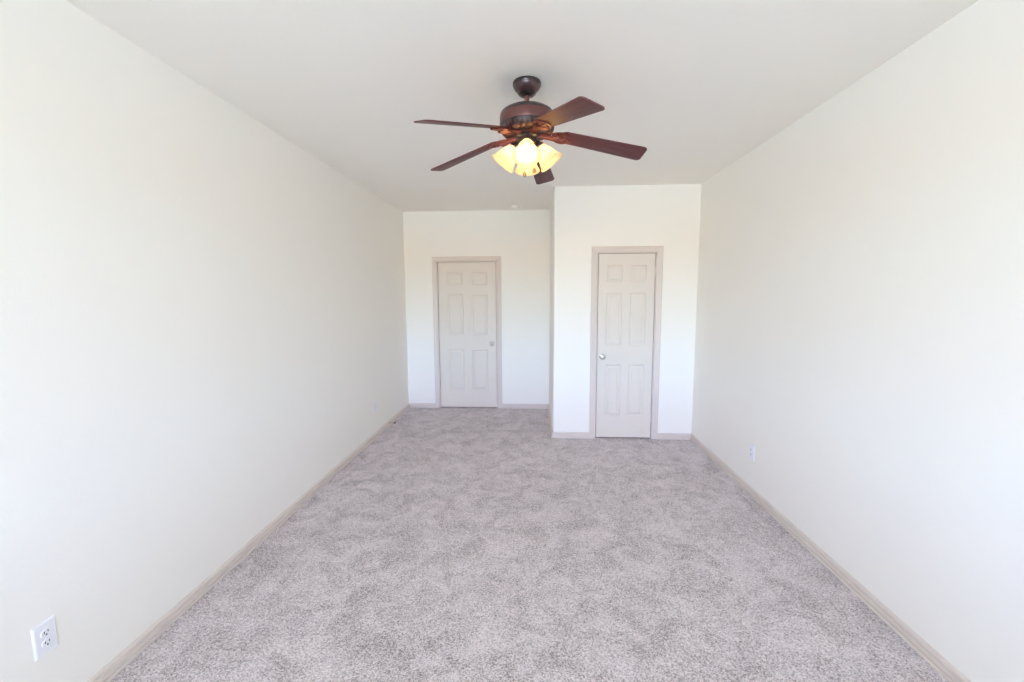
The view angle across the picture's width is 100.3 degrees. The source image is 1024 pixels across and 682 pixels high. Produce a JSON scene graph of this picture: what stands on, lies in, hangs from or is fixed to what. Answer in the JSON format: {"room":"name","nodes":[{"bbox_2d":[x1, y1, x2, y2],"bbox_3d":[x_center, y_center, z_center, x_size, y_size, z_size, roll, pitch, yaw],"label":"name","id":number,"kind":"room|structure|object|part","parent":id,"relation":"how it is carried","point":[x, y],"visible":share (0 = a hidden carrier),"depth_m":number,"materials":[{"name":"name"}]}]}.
{"room":"empty bedroom","nodes":[
{"label":"empty bedroom","id":0,"kind":"room"},
{"bbox_2d":[0,0,408,681],"bbox_3d":[-1.762,0.035,1.965,0.120,2.743,10.351,0,6,3],"label":"wall","id":1,"kind":"structure","parent":0,"point":[203,317],"depth_m":1.99,"materials":[{"name":"white paint"}]},
{"bbox_2d":[30,614,58,661],"bbox_3d":[-1.717,1.092,1.575,0.010,0.125,0.077,0,6,3],"label":"wall outlet","id":2,"kind":"object","parent":1,"relation":"attached to","point":[44,636],"visible":1,"depth_m":1.57,"materials":[{"name":"white plastic"}]},
{"bbox_2d":[40,628,50,637],"bbox_3d":[-1.715,1.073,1.573,0.004,0.029,0.033,0,6,3],"label":"receptacle","id":3,"kind":"object","parent":2,"relation":"attached to","point":[44,632],"depth_m":1.57,"materials":[{"name":"white plastic"}]},
{"bbox_2d":[42,637,52,647],"bbox_3d":[-1.715,1.112,1.577,0.004,0.029,0.033,0,6,3],"label":"receptacle","id":4,"kind":"object","parent":2,"relation":"attached to","point":[47,642],"depth_m":1.58,"materials":[{"name":"white plastic"}]},
{"bbox_2d":[87,403,409,681],"bbox_3d":[-1.710,1.418,1.620,0.020,0.067,9.131,0,6,3],"label":"baseboard","id":5,"kind":"structure","parent":1,"relation":"attached to","point":[117,664],"depth_m":2.38,"materials":[{"name":"beige paint"}]},
{"bbox_2d":[373,401,376,412],"bbox_3d":[-1.546,0.742,4.836,0.010,0.125,0.077,0,6,3],"label":"wall outlet","id":6,"kind":"object","parent":1,"relation":"attached to","point":[374,402],"visible":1,"depth_m":4.83,"materials":[{"name":"white plastic"}]},
{"bbox_2d":[403,210,549,403],"bbox_3d":[0.281,-0.413,5.975,3.539,2.743,0.120,0,6,3],"label":"wall","id":7,"kind":"structure","parent":0,"point":[521,238],"depth_m":5.91,"materials":[{"name":"white paint"}]},
{"bbox_2d":[409,403,435,407],"bbox_3d":[-1.289,0.925,6.133,0.388,0.067,0.020,0,6,3],"label":"baseboard","id":8,"kind":"structure","parent":7,"relation":"attached to","point":[412,405],"depth_m":6.13,"materials":[{"name":"beige paint"}]},
{"bbox_2d":[437,262,496,406],"bbox_3d":[-0.625,-0.070,5.990,0.812,2.040,0.096,0,6,3],"label":"door","id":9,"kind":"structure","parent":7,"relation":"in","point":[466,290],"depth_m":6.00,"materials":[{"name":"beige paint"}]},
{"bbox_2d":[432,256,501,408],"bbox_3d":[-0.618,-0.107,6.047,0.956,2.130,0.137,0,6,3],"label":"door frame","id":10,"kind":"structure","parent":7,"relation":"attached to","point":[435,260],"depth_m":5.96,"materials":[{"name":"beige paint"}]},
{"bbox_2d":[502,404,548,408],"bbox_3d":[0.195,0.925,6.055,0.663,0.067,0.020,0,6,3],"label":"baseboard","id":11,"kind":"structure","parent":7,"relation":"attached to","point":[504,406],"depth_m":6.05,"materials":[{"name":"beige paint"}]},
{"bbox_2d":[66,0,978,211],"bbox_3d":[0.058,-1.378,1.716,3.779,0.100,10.351,0,6,3],"label":"ceiling","id":12,"kind":"structure","parent":0,"point":[700,85],"depth_m":2.15,"materials":[{"name":"white paint"}]},
{"bbox_2d":[511,205,518,209],"bbox_3d":[0.043,-1.719,5.512,0.104,0.043,0.104,0,6,3],"label":"smoke detector","id":13,"kind":"object","parent":12,"relation":"attached to","point":[515,207],"visible":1,"depth_m":5.48,"materials":[{"name":"white plastic"}]},
{"bbox_2d":[414,76,646,183],"bbox_3d":[0.113,-1.141,2.347,1.254,0.507,1.263,0,6,3],"label":"ceiling fan","id":14,"kind":"object","parent":12,"relation":"hanging from","point":[524,124],"visible":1,"depth_m":2.27,"materials":[{"name":"brown wood"}]},
{"bbox_3d":[-0.237,-1.045,2.064,0.477,0.006,0.128,-18,29,-38],"label":"fan blade","id":15,"kind":"part","parent":14,"relation":"part of","materials":[{"name":"brown wood"}]},
{"bbox_3d":[-0.277,-1.098,2.554,0.477,0.006,0.128,-8,14,32],"label":"fan blade","id":16,"kind":"part","parent":14,"relation":"part of","materials":[{"name":"brown wood"}]},
{"bbox_3d":[-0.018,-1.020,2.348,0.145,0.119,0.145,38,7,-1],"label":"lamp shade","id":17,"kind":"part","parent":14,"relation":"part of","materials":[{"name":"beige glass"}]},
{"bbox_3d":[0.077,-1.008,2.242,0.055,0.081,0.055,0,-32,3],"label":"light bulb","id":18,"kind":"part","parent":14,"relation":"part of","materials":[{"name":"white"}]},
{"bbox_3d":[0.077,-1.009,2.243,0.145,0.119,0.145,0,-32,3],"label":"lamp shade","id":19,"kind":"part","parent":14,"relation":"part of","materials":[{"name":"beige glass"}]},
{"bbox_3d":[0.087,-1.031,2.442,0.145,0.119,0.145,0,44,3],"label":"lamp shade","id":20,"kind":"part","parent":14,"relation":"part of","materials":[{"name":"beige glass"}]},
{"bbox_3d":[0.179,-1.121,2.742,0.128,0.006,0.477,-12,-7,12],"label":"fan blade","id":21,"kind":"part","parent":14,"relation":"part of","materials":[{"name":"brown wood"}]},
{"bbox_3d":[0.182,-1.020,2.337,0.145,0.119,0.145,-38,3,6],"label":"lamp shade","id":22,"kind":"part","parent":14,"relation":"part of","materials":[{"name":"beige glass"}]},
{"bbox_3d":[0.243,-1.035,1.950,0.128,0.006,0.477,10,11,-26],"label":"fan blade","id":23,"kind":"part","parent":14,"relation":"part of","materials":[{"name":"brown wood"}]},
{"bbox_3d":[0.500,-1.082,2.369,0.477,0.006,0.128,9,-7,-6],"label":"fan blade","id":24,"kind":"part","parent":14,"relation":"part of","materials":[{"name":"brown wood"}]},
{"bbox_2d":[110,407,947,681],"bbox_3d":[0.073,1.448,2.023,3.779,0.100,10.351,0,6,3],"label":"floor","id":25,"kind":"structure","parent":0,"point":[460,544],"depth_m":2.40,"materials":[{"name":"carpet"}]},
{"bbox_2d":[549,184,701,432],"bbox_3d":[1.250,-0.339,5.251,1.528,2.743,1.232,0,6,3],"label":"wall","id":26,"kind":"structure","parent":0,"point":[582,218],"depth_m":4.60,"materials":[{"name":"white paint"}]},
{"bbox_2d":[548,405,588,438],"bbox_3d":[0.686,0.992,5.416,0.427,0.067,1.252,0,6,3],"label":"baseboard","id":27,"kind":"structure","parent":26,"relation":"attached to","point":[585,435],"depth_m":4.81,"materials":[{"name":"beige paint"}]},
{"bbox_2d":[595,253,655,437],"bbox_3d":[1.239,0.074,4.668,0.608,2.024,0.096,0,6,3],"label":"door","id":28,"kind":"structure","parent":26,"relation":"in","point":[626,282],"depth_m":4.68,"materials":[{"name":"beige paint"}]},
{"bbox_2d":[589,246,663,438],"bbox_3d":[1.238,0.035,4.724,0.752,2.112,0.137,0,6,3],"label":"door frame","id":29,"kind":"structure","parent":26,"relation":"attached to","point":[658,250],"depth_m":4.64,"materials":[{"name":"beige paint"}]},
{"bbox_2d":[657,433,690,439],"bbox_3d":[1.801,1.059,4.744,0.374,0.067,0.020,0,6,3],"label":"baseboard","id":30,"kind":"structure","parent":26,"relation":"attached to","point":[667,436],"depth_m":4.74,"materials":[{"name":"beige paint"}]},
{"bbox_2d":[691,0,1023,681],"bbox_3d":[1.892,0.035,1.774,0.120,2.743,10.351,0,6,3],"label":"wall","id":31,"kind":"structure","parent":0,"point":[860,306],"depth_m":2.06,"materials":[{"name":"white paint"}]},
{"bbox_2d":[749,443,754,460],"bbox_3d":[1.913,0.889,3.416,0.010,0.125,0.077,0,6,3],"label":"wall outlet","id":32,"kind":"object","parent":31,"relation":"attached to","point":[751,447],"visible":1,"depth_m":3.41,"materials":[{"name":"white plastic"}]},
{"bbox_2d":[690,434,970,681],"bbox_3d":[1.772,1.485,0.824,0.020,0.067,7.900,0,6,3],"label":"baseboard","id":33,"kind":"structure","parent":31,"relation":"attached to","point":[935,659],"depth_m":2.30,"materials":[{"name":"beige paint"}]}
]}

